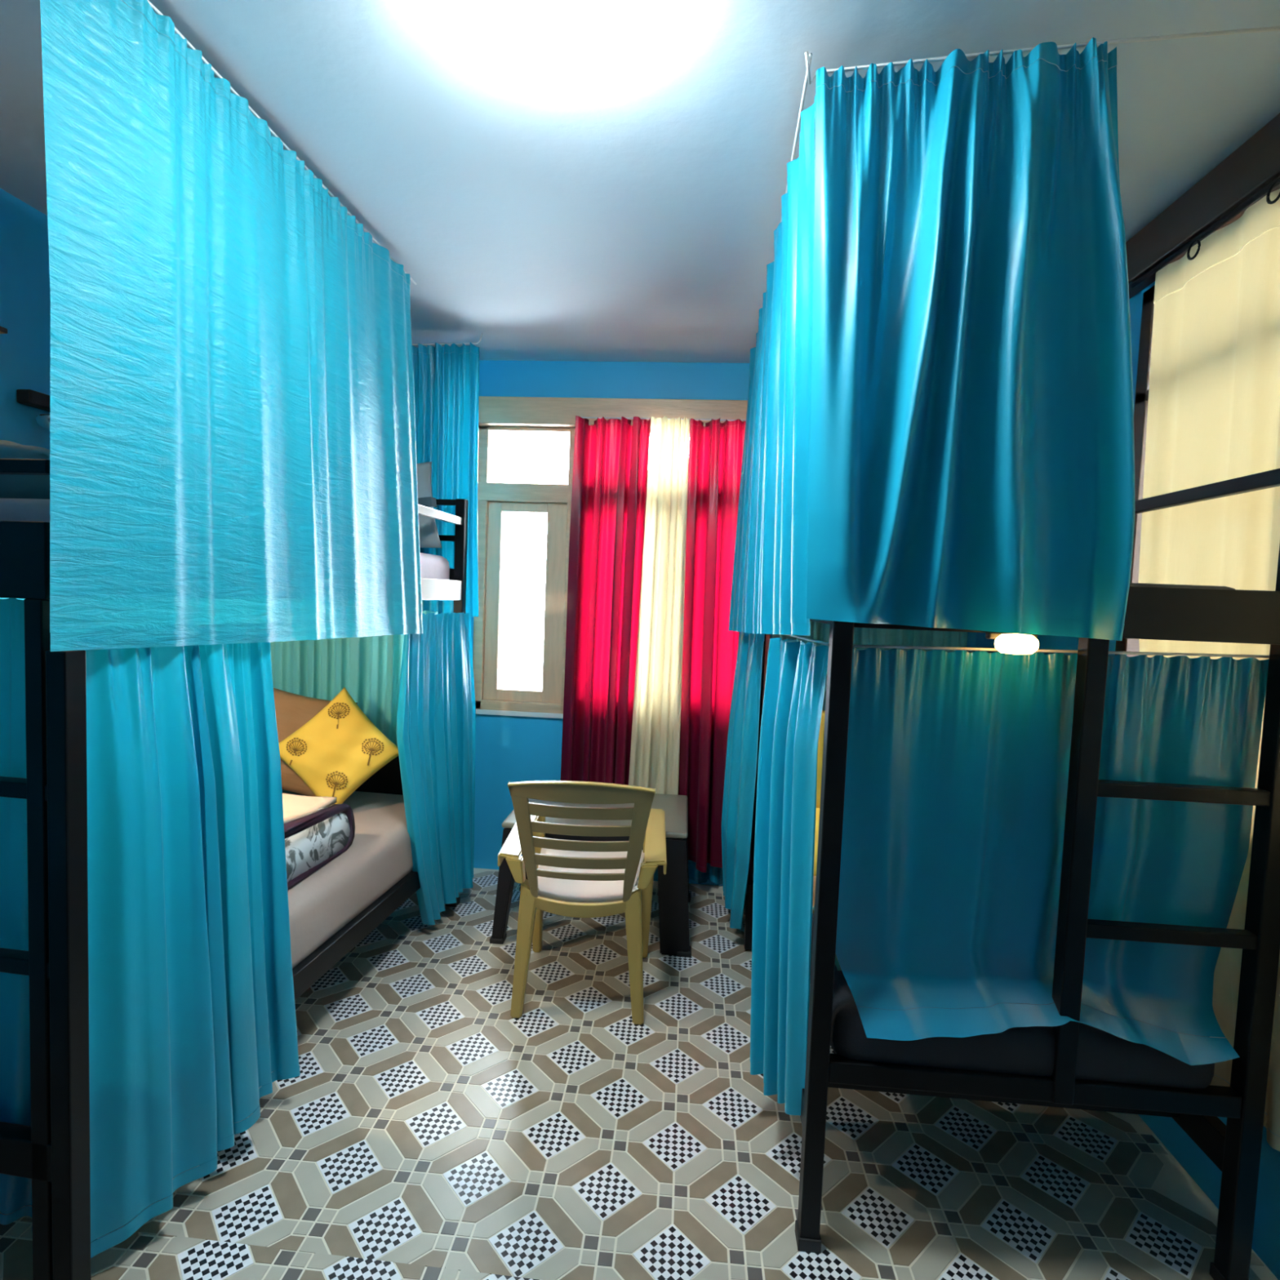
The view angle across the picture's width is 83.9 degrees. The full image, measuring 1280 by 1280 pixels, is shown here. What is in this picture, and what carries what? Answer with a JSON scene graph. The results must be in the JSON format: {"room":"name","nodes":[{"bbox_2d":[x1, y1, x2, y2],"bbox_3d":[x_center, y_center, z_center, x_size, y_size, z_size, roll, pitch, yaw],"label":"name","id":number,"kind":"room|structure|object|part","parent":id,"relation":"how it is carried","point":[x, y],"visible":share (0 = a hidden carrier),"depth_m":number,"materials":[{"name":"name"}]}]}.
{"room":"dormitory","nodes":[
{"label":"dormitory","id":0,"kind":"room"},
{"bbox_2d":[0,188,115,632],"bbox_3d":[-2.171,-0.042,1.819,0.150,2.700,4.150,2,3,5],"label":"wall","id":1,"kind":"structure","parent":0,"point":[24,272],"depth_m":2.32,"materials":[{"name":"blue paint"}]},
{"bbox_2d":[0,326,7,333],"bbox_3d":[-1.718,-0.799,1.852,0.100,0.044,0.062,2,3,5],"label":"lamp","id":2,"kind":"object","parent":1,"relation":"attached to","point":[2,330],"visible":1,"depth_m":1.87,"materials":[{"name":"black metal"}]},
{"bbox_2d":[16,389,49,431],"bbox_3d":[-1.958,-0.756,2.373,0.110,0.115,0.150,2,3,5],"label":"wall lamp","id":3,"kind":"object","parent":1,"relation":"attached to","point":[33,398],"visible":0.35,"depth_m":2.33,"materials":[{"name":"black metal"}]},
{"bbox_2d":[0,867,1278,1279],"bbox_3d":[-0.348,1.436,1.745,3.920,0.100,4.450,2,3,5],"label":"floor","id":4,"kind":"structure","parent":0,"point":[426,1130],"depth_m":1.92,"materials":[{"name":"tile"}]},
{"bbox_2d":[0,458,468,1279],"bbox_3d":[-1.433,0.340,2.438,0.938,1.920,2.018,3,3,8],"label":"bunk bed","id":5,"kind":"object","parent":4,"relation":"on","point":[53,1152],"visible":0.29,"depth_m":1.41,"materials":[{"name":"black paint"}]},
{"bbox_2d":[0,598,32,1231],"bbox_3d":[-1.608,0.572,1.512,0.804,1.354,0.062,2,3,5],"label":"curtain","id":6,"kind":"object","parent":5,"relation":"hanging from","point":[15,1192],"visible":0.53,"depth_m":1.49,"materials":[{"name":"teal fabric"}]},
{"bbox_3d":[-1.539,-0.350,1.422,0.840,0.026,0.029,3,3,8],"label":"footboard rail","id":7,"kind":"part","parent":5,"relation":"part of","materials":[{"name":"black metal"}]},
{"bbox_3d":[-1.592,1.032,1.504,0.840,0.080,0.037,3,3,8],"label":"rail","id":8,"kind":"part","parent":5,"relation":"part of","materials":[{"name":"black metal"}]},
{"bbox_3d":[-1.190,0.635,1.427,0.040,1.432,0.037,3,3,8],"label":"ladder rail","id":9,"kind":"part","parent":5,"relation":"part of","materials":[{"name":"black metal"}]},
{"bbox_3d":[-1.140,0.690,1.423,0.045,1.343,0.045,3,3,8],"label":"post","id":10,"kind":"part","parent":5,"relation":"part of","materials":[{"name":"black metal"}]},
{"bbox_2d":[0,497,449,579],"bbox_3d":[-1.404,-0.271,2.403,0.830,0.165,1.895,3,3,8],"label":"mattress","id":11,"kind":"object","parent":5,"relation":"on","point":[432,566],"visible":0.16,"depth_m":1.44,"materials":[{"name":"grey fabric"}]},
{"bbox_2d":[0,440,49,499],"bbox_3d":[-1.585,-0.387,1.744,0.600,0.182,0.329,2,3,5],"label":"pillow","id":12,"kind":"object","parent":11,"relation":"on","point":[11,486],"visible":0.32,"depth_m":1.60,"materials":[{"name":"fabric"}]},
{"bbox_2d":[416,461,441,547],"bbox_3d":[-1.121,-0.575,3.102,0.509,0.449,0.164,1,4,-14],"label":"pillow","id":13,"kind":"object","parent":11,"relation":"on","point":[428,534],"visible":0.18,"depth_m":3.11,"materials":[{"name":"grey fabric"}]},
{"bbox_2d":[84,613,449,1257],"bbox_3d":[-0.956,0.598,2.395,0.124,1.343,1.903,3,3,9],"label":"curtain","id":14,"kind":"object","parent":5,"relation":"hanging from","point":[193,1019],"visible":0.95,"depth_m":1.64,"materials":[{"name":"teal fabric"}]},
{"bbox_2d":[281,789,413,968],"bbox_3d":[-1.449,0.879,2.508,0.888,0.235,1.845,3,3,8],"label":"mattress","id":15,"kind":"object","parent":5,"relation":"on","point":[379,855],"visible":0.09,"depth_m":2.56,"materials":[{"name":"white fabric"}]},
{"bbox_2d":[273,687,357,796],"bbox_3d":[-1.561,0.452,3.176,0.536,0.528,0.219,2,3,-6],"label":"pillow","id":16,"kind":"object","parent":15,"relation":"on","point":[293,711],"visible":0.12,"depth_m":3.13,"materials":[{"name":"beige fabric"}]},
{"bbox_2d":[284,804,355,889],"bbox_3d":[-1.384,0.675,2.304,0.582,0.211,0.829,2,3,5],"label":"quilt","id":17,"kind":"object","parent":15,"relation":"on","point":[312,841],"visible":0.14,"depth_m":2.42,"materials":[{"name":"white fabric"}]},
{"bbox_2d":[282,793,337,823],"bbox_3d":[-1.504,0.568,2.243,0.720,0.080,0.800,2,3,5],"label":"blanket","id":18,"kind":"object","parent":17,"relation":"on","point":[295,806],"visible":0.12,"depth_m":2.49,"materials":[{"name":"beige fabric"}]},
{"bbox_2d":[278,687,398,804],"bbox_3d":[-1.279,0.467,3.011,0.544,0.520,0.182,2,3,-5],"label":"cushion","id":19,"kind":"object","parent":15,"relation":"on","point":[339,748],"visible":0.96,"depth_m":2.97,"materials":[{"name":"yellow fabric"}]},
{"bbox_2d":[286,737,306,765],"bbox_3d":[-1.435,0.454,2.950,0.109,0.087,0.022,-43,-4,-15],"label":"print","id":20,"kind":"object","parent":19,"relation":"attached to","point":[296,748],"depth_m":2.95,"materials":[{"name":"brown"}]},
{"bbox_2d":[325,771,347,796],"bbox_3d":[-1.251,0.600,2.941,0.088,0.116,0.016,1,4,-13],"label":"print","id":21,"kind":"object","parent":19,"relation":"attached to","point":[336,782],"depth_m":2.94,"materials":[{"name":"brown"}]},
{"bbox_2d":[328,702,350,728],"bbox_3d":[-1.270,0.310,3.006,0.095,0.101,0.022,-43,-4,-15],"label":"print","id":22,"kind":"object","parent":19,"relation":"attached to","point":[339,713],"depth_m":3.00,"materials":[{"name":"brown"}]},
{"bbox_2d":[361,737,383,765],"bbox_3d":[-1.130,0.459,2.990,0.105,0.093,0.018,-43,-4,-15],"label":"print","id":23,"kind":"object","parent":19,"relation":"attached to","point":[372,748],"depth_m":2.99,"materials":[{"name":"brown"}]},
{"bbox_2d":[270,610,437,746],"bbox_3d":[-1.404,0.197,3.310,0.934,0.704,0.084,2,3,4],"label":"curtain","id":24,"kind":"object","parent":5,"relation":"hanging from","point":[368,668],"visible":0.36,"depth_m":3.30,"materials":[{"name":"teal fabric"}]},
{"bbox_3d":[-1.014,1.032,2.465,0.037,0.080,1.825,3,3,8],"label":"rail","id":25,"kind":"part","parent":5,"relation":"part of","materials":[{"name":"black metal"}]},
{"bbox_3d":[-1.311,0.637,3.427,0.830,0.500,0.024,3,3,8],"label":"headboard panel","id":26,"kind":"part","parent":5,"relation":"part of","materials":[{"name":"black paint"}]},
{"bbox_2d":[396,612,475,924],"bbox_3d":[-0.872,0.555,3.093,0.104,1.351,0.662,3,4,14],"label":"curtain","id":27,"kind":"object","parent":5,"relation":"hanging from","point":[436,714],"visible":0.98,"depth_m":3.07,"materials":[{"name":"teal fabric"}]},
{"bbox_3d":[-0.962,-0.495,2.327,0.025,0.035,1.920,3,3,8],"label":"guard rail","id":28,"kind":"part","parent":5,"relation":"part of","materials":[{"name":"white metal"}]},
{"bbox_3d":[-0.974,-0.178,2.346,0.037,0.090,1.920,3,3,8],"label":"rail","id":29,"kind":"part","parent":5,"relation":"part of","materials":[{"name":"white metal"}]},
{"bbox_3d":[-1.261,-0.655,3.353,0.840,0.026,0.029,3,3,8],"label":"headboard rail","id":30,"kind":"part","parent":5,"relation":"part of","materials":[{"name":"black metal"}]},
{"bbox_3d":[-1.267,-0.491,3.363,0.840,0.026,0.029,3,3,8],"label":"headboard rail","id":31,"kind":"part","parent":5,"relation":"part of","materials":[{"name":"black metal"}]},
{"bbox_3d":[-0.859,0.302,3.349,0.045,1.908,0.045,3,3,8],"label":"post","id":32,"kind":"part","parent":5,"relation":"part of","materials":[{"name":"metal"}]},
{"bbox_2d":[497,780,666,1024],"bbox_3d":[-0.201,0.888,2.651,0.586,0.896,0.670,2,3,1],"label":"plastic chair","id":33,"kind":"object","parent":4,"relation":"on","point":[573,878],"visible":1,"depth_m":2.45,"materials":[{"name":"brown plastic"}]},
{"bbox_3d":[-0.447,0.719,2.711,0.077,0.056,0.504,2,3,1],"label":"armrest","id":34,"kind":"part","parent":33,"relation":"part of","materials":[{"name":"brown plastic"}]},
{"bbox_3d":[-0.406,1.089,2.506,0.085,0.497,0.064,2,3,1],"label":"leg","id":35,"kind":"part","parent":33,"relation":"part of","materials":[{"name":"brown plastic"}]},
{"bbox_3d":[-0.431,1.009,2.968,0.057,0.600,0.065,2,3,1],"label":"leg","id":36,"kind":"part","parent":33,"relation":"part of","materials":[{"name":"brown plastic"}]},
{"bbox_3d":[-0.194,0.498,2.340,0.486,0.068,0.084,2,3,1],"label":"rail","id":37,"kind":"part","parent":33,"relation":"part of","materials":[{"name":"brown plastic"}]},
{"bbox_3d":[-0.200,0.896,2.726,0.434,0.039,0.471,2,3,1],"label":"seat","id":38,"kind":"part","parent":33,"relation":"part of","materials":[{"name":"beige"}]},
{"bbox_3d":[-0.021,1.104,2.496,0.085,0.497,0.064,2,3,1],"label":"leg","id":39,"kind":"part","parent":33,"relation":"part of","materials":[{"name":"brown plastic"}]},
{"bbox_3d":[0.035,1.028,2.956,0.057,0.600,0.065,2,3,1],"label":"leg","id":40,"kind":"part","parent":33,"relation":"part of","materials":[{"name":"brown plastic"}]},
{"bbox_3d":[0.060,0.739,2.698,0.077,0.056,0.504,2,3,1],"label":"armrest","id":41,"kind":"part","parent":33,"relation":"part of","materials":[{"name":"brown plastic"}]},
{"bbox_2d":[489,793,691,957],"bbox_3d":[-0.185,1.035,3.302,0.860,0.526,0.610,2,3,4],"label":"side table","id":42,"kind":"object","parent":4,"relation":"on","point":[674,896],"visible":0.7,"depth_m":3.01,"materials":[{"name":"black plastic"}]},
{"bbox_3d":[-0.573,1.047,3.087,0.104,0.498,0.119,2,3,4],"label":"leg","id":43,"kind":"part","parent":42,"relation":"part of","materials":[{"name":"black plastic"}]},
{"bbox_3d":[0.143,1.078,3.041,0.159,0.498,0.119,2,3,4],"label":"leg","id":44,"kind":"part","parent":42,"relation":"part of","materials":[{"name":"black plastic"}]},
{"bbox_3d":[0.174,1.050,3.520,0.159,0.498,0.119,2,3,4],"label":"leg","id":45,"kind":"part","parent":42,"relation":"part of","materials":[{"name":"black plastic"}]},
{"bbox_2d":[743,468,1279,1279],"bbox_3d":[0.957,0.462,2.527,1.019,1.850,1.938,2,3,4],"label":"bunk bed","id":46,"kind":"object","parent":4,"relation":"on","point":[1155,613],"visible":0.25,"depth_m":1.57,"materials":[{"name":"black paint"}]},
{"bbox_2d":[721,631,764,931],"bbox_3d":[0.446,0.592,3.139,0.089,1.299,0.665,2,3,-1],"label":"curtain","id":47,"kind":"object","parent":46,"relation":"hanging from","point":[740,768],"visible":0.99,"depth_m":3.01,"materials":[{"name":"teal fabric"}]},
{"bbox_3d":[0.476,1.182,3.064,0.042,0.288,0.045,2,3,4],"label":"leg","id":48,"kind":"part","parent":46,"relation":"part of","materials":[{"name":"black paint"}]},
{"bbox_3d":[0.574,0.383,3.498,0.045,1.838,0.045,2,3,4],"label":"post","id":49,"kind":"part","parent":46,"relation":"part of","materials":[{"name":"black paint"}]},
{"bbox_3d":[0.477,1.081,2.599,0.037,0.080,1.840,2,3,4],"label":"rail","id":50,"kind":"part","parent":46,"relation":"part of","materials":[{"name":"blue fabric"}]},
{"bbox_2d":[750,635,829,1115],"bbox_3d":[0.397,0.588,2.555,0.104,1.273,1.812,2,3,1],"label":"curtain","id":51,"kind":"object","parent":46,"relation":"hanging from","point":[795,682],"visible":0.97,"depth_m":1.82,"materials":[{"name":"teal fabric"}]},
{"bbox_3d":[0.524,-0.131,2.526,0.037,0.090,1.840,2,3,4],"label":"rail","id":52,"kind":"part","parent":46,"relation":"part of","materials":[{"name":"black paint"}]},
{"bbox_3d":[0.424,0.654,1.632,0.045,1.508,0.045,2,3,4],"label":"post","id":53,"kind":"part","parent":46,"relation":"part of","materials":[{"name":"black metal"}]},
{"bbox_2d":[772,620,968,711],"bbox_3d":[1.067,0.288,3.380,0.907,0.784,0.083,2,3,4],"label":"curtain","id":54,"kind":"object","parent":46,"relation":"hanging from","point":[819,631],"visible":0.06,"depth_m":3.35,"materials":[{"name":"teal fabric"}]},
{"bbox_2d":[985,631,1039,654],"bbox_3d":[0.798,0.008,1.517,0.100,0.044,0.062,2,3,5],"label":"lamp","id":55,"kind":"object","parent":46,"relation":"attached to","point":[1005,642],"visible":0.96,"depth_m":1.49,"materials":[{"name":"white plastic"}]},
{"bbox_2d":[810,913,1214,1088],"bbox_3d":[0.940,0.882,2.532,0.860,0.160,1.870,2,3,4],"label":"mattress","id":56,"kind":"object","parent":46,"relation":"on","point":[1102,1055],"visible":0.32,"depth_m":1.60,"materials":[{"name":"grey"}]},
{"bbox_2d":[812,875,816,913],"bbox_3d":[0.819,0.789,2.266,0.624,0.032,0.403,2,3,5],"label":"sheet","id":57,"kind":"object","parent":56,"relation":"on","point":[815,877],"visible":0.02,"depth_m":2.20,"materials":[{"name":"beige fabric"}]},
{"bbox_2d":[813,808,819,875],"bbox_3d":[0.774,0.697,2.405,0.500,0.205,0.255,2,3,5],"label":"pillow","id":58,"kind":"object","parent":57,"relation":"on","point":[817,812],"visible":0.04,"depth_m":2.38,"materials":[{"name":"yellow fabric"}]},
{"bbox_2d":[816,710,825,808],"bbox_3d":[0.720,0.454,2.596,0.432,0.428,0.193,3,3,11],"label":"cushion","id":59,"kind":"object","parent":56,"relation":"on","point":[820,744],"visible":0.08,"depth_m":2.55,"materials":[{"name":"yellow fabric"}]},
{"bbox_3d":[0.879,1.010,1.617,0.895,0.050,0.037,2,3,4],"label":"rail","id":60,"kind":"part","parent":46,"relation":"part of","materials":[{"name":"black metal"}]},
{"bbox_2d":[835,644,1269,1065],"bbox_3d":[0.910,0.462,1.602,0.924,0.897,0.132,2,3,5],"label":"curtain","id":61,"kind":"object","parent":46,"relation":"hanging from","point":[957,766],"visible":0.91,"depth_m":1.63,"materials":[{"name":"teal fabric"}]},
{"bbox_3d":[0.968,0.516,1.581,0.044,1.047,0.042,2,3,4],"label":"ladder rail","id":62,"kind":"part","parent":46,"relation":"part of","materials":[{"name":"black metal"}]},
{"bbox_2d":[1129,582,1235,589],"bbox_3d":[0.976,-0.144,2.491,0.850,0.085,1.810,2,3,4],"label":"mattress","id":63,"kind":"object","parent":46,"relation":"on","point":[1131,584],"visible":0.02,"depth_m":1.58,"materials":[{"name":"grey fabric"}]},
{"bbox_3d":[1.414,1.121,2.530,0.037,0.080,1.840,2,3,4],"label":"rail","id":64,"kind":"part","parent":46,"relation":"part of","materials":[{"name":"black metal"}]},
{"bbox_3d":[1.473,-0.407,2.438,0.025,0.035,1.840,2,3,4],"label":"guard rail","id":65,"kind":"part","parent":46,"relation":"part of","materials":[{"name":"black metal"}]},
{"bbox_3d":[1.366,0.555,1.554,0.045,1.788,0.045,2,3,4],"label":"post","id":66,"kind":"part","parent":46,"relation":"part of","materials":[{"name":"black metal"}]},
{"bbox_2d":[0,0,1279,363],"bbox_3d":[-0.240,-1.367,1.577,3.920,0.120,4.450,2,3,5],"label":"ceiling","id":67,"kind":"structure","parent":0,"point":[627,209],"depth_m":1.81,"materials":[{"name":"white paint"}]},
{"bbox_2d":[40,0,422,651],"bbox_3d":[-0.968,-0.652,1.946,0.046,1.349,1.782,3,3,8],"label":"curtain","id":68,"kind":"object","parent":67,"relation":"hanging from","point":[233,446],"visible":1,"depth_m":1.65,"materials":[{"name":"teal fabric"}]},
{"bbox_2d":[412,333,482,617],"bbox_3d":[-1.187,-0.788,3.405,0.900,1.318,0.060,3,3,7],"label":"curtain","id":69,"kind":"object","parent":67,"relation":"hanging from","point":[446,384],"visible":0.27,"depth_m":3.36,"materials":[{"name":"teal fabric"}]},
{"bbox_2d":[466,0,633,78],"bbox_3d":[-0.178,-1.242,1.418,0.330,0.105,0.330,2,3,5],"label":"ceiling lamp","id":70,"kind":"object","parent":67,"relation":"attached to","point":[549,38],"visible":1,"depth_m":1.41,"materials":[{"name":"white plastic"}]},
{"bbox_2d":[728,53,815,635],"bbox_3d":[0.443,-0.647,2.568,0.094,1.308,2.061,2,3,3],"label":"curtain","id":71,"kind":"object","parent":67,"relation":"hanging from","point":[769,588],"visible":0.98,"depth_m":1.95,"materials":[{"name":"teal fabric"}]},
{"bbox_2d":[804,26,1279,640],"bbox_3d":[0.881,-0.615,1.434,1.134,1.223,0.134,3,3,9],"label":"curtain","id":72,"kind":"object","parent":67,"relation":"hanging from","point":[972,446],"visible":1,"depth_m":1.47,"materials":[{"name":"teal fabric"}]},
{"bbox_2d":[471,360,976,885],"bbox_3d":[-0.109,-0.081,3.800,3.920,2.700,0.150,2,3,5],"label":"wall","id":73,"kind":"structure","parent":0,"point":[508,748],"depth_m":3.71,"materials":[{"name":"blue paint"}]},
{"bbox_2d":[475,709,563,718],"bbox_3d":[-0.125,0.415,3.754,1.560,0.025,0.040,2,3,5],"label":"trim","id":74,"kind":"structure","parent":73,"relation":"attached to","point":[533,714],"depth_m":3.78,"materials":[{"name":"white wood"}]},
{"bbox_2d":[478,395,747,429],"bbox_3d":[0.420,-1.129,3.582,2.620,0.137,0.076,2,3,5],"label":"trim","id":75,"kind":"structure","parent":73,"relation":"attached to","point":[501,411],"depth_m":3.60,"materials":[{"name":"brown wood"}]},
{"bbox_2d":[472,426,770,714],"bbox_3d":[-0.093,-0.343,3.737,1.560,1.490,0.093,2,3,5],"label":"window","id":76,"kind":"structure","parent":73,"relation":"in","point":[494,499],"depth_m":3.76,"materials":[{"name":"brown wood"}]},
{"bbox_3d":[-0.607,-0.198,3.795,0.430,1.055,0.043,2,3,5],"label":"sash","id":77,"kind":"part","parent":76,"relation":"part of","materials":[{"name":"brown wood"}]},
{"bbox_2d":[560,415,746,785],"bbox_3d":[0.120,-0.005,3.592,1.003,2.191,0.180,2,3,5],"label":"window curtain","id":78,"kind":"object","parent":73,"relation":"hanging from","point":[611,461],"visible":0.79,"depth_m":3.60,"materials":[{"name":"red fabric"}]},
{"bbox_2d":[628,415,689,795],"bbox_3d":[0.094,-0.003,3.546,0.264,2.189,0.086,2,3,5],"label":"window curtain","id":79,"kind":"object","parent":73,"relation":"hanging from","point":[655,751],"visible":0.86,"depth_m":3.55,"materials":[{"name":"beige fabric"}]},
{"bbox_2d":[688,855,722,884],"bbox_3d":[0.457,1.129,3.706,0.451,0.320,0.060,2,3,3],"label":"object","id":80,"kind":"structure","parent":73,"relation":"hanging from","point":[716,873],"depth_m":3.71,"materials":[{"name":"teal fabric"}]},
{"bbox_2d":[678,417,746,872],"bbox_3d":[0.416,0.037,3.554,0.429,2.244,0.167,2,3,5],"label":"window curtain","id":81,"kind":"object","parent":73,"relation":"hanging from","point":[709,649],"visible":0.58,"depth_m":3.56,"materials":[{"name":"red fabric"}]},
{"bbox_2d":[975,281,1279,1279],"bbox_3d":[1.582,0.121,1.504,0.150,2.700,4.150,2,3,5],"label":"wall","id":82,"kind":"structure","parent":0,"point":[1266,1231],"depth_m":1.87,"materials":[{"name":"blue paint"}]},
{"bbox_2d":[1115,226,1278,657],"bbox_3d":[1.565,-0.282,1.623,0.080,1.590,1.430,2,3,5],"label":"window","id":83,"kind":"structure","parent":82,"relation":"in","point":[1141,400],"depth_m":2.27,"materials":[{"name":"brown wood"}]},
{"bbox_2d":[1125,112,1279,299],"bbox_3d":[1.517,-1.155,1.402,0.076,0.143,4.060,2,3,5],"label":"trim","id":84,"kind":"structure","parent":82,"relation":"attached to","point":[1254,165],"depth_m":1.91,"materials":[{"name":"brown wood"}]},
{"bbox_2d":[1130,176,1279,1151],"bbox_3d":[1.458,0.021,1.554,0.046,2.224,1.540,2,3,5],"label":"window curtain","id":85,"kind":"object","parent":82,"relation":"hanging from","point":[1214,403],"visible":0.41,"depth_m":1.85,"materials":[{"name":"beige fabric"}]},
{"bbox_3d":[1.496,-1.074,1.489,0.018,0.027,1.540,2,3,5],"label":"curtain rod","id":86,"kind":"part","parent":85,"relation":"part of","materials":[{"name":"black paint"}]}
]}

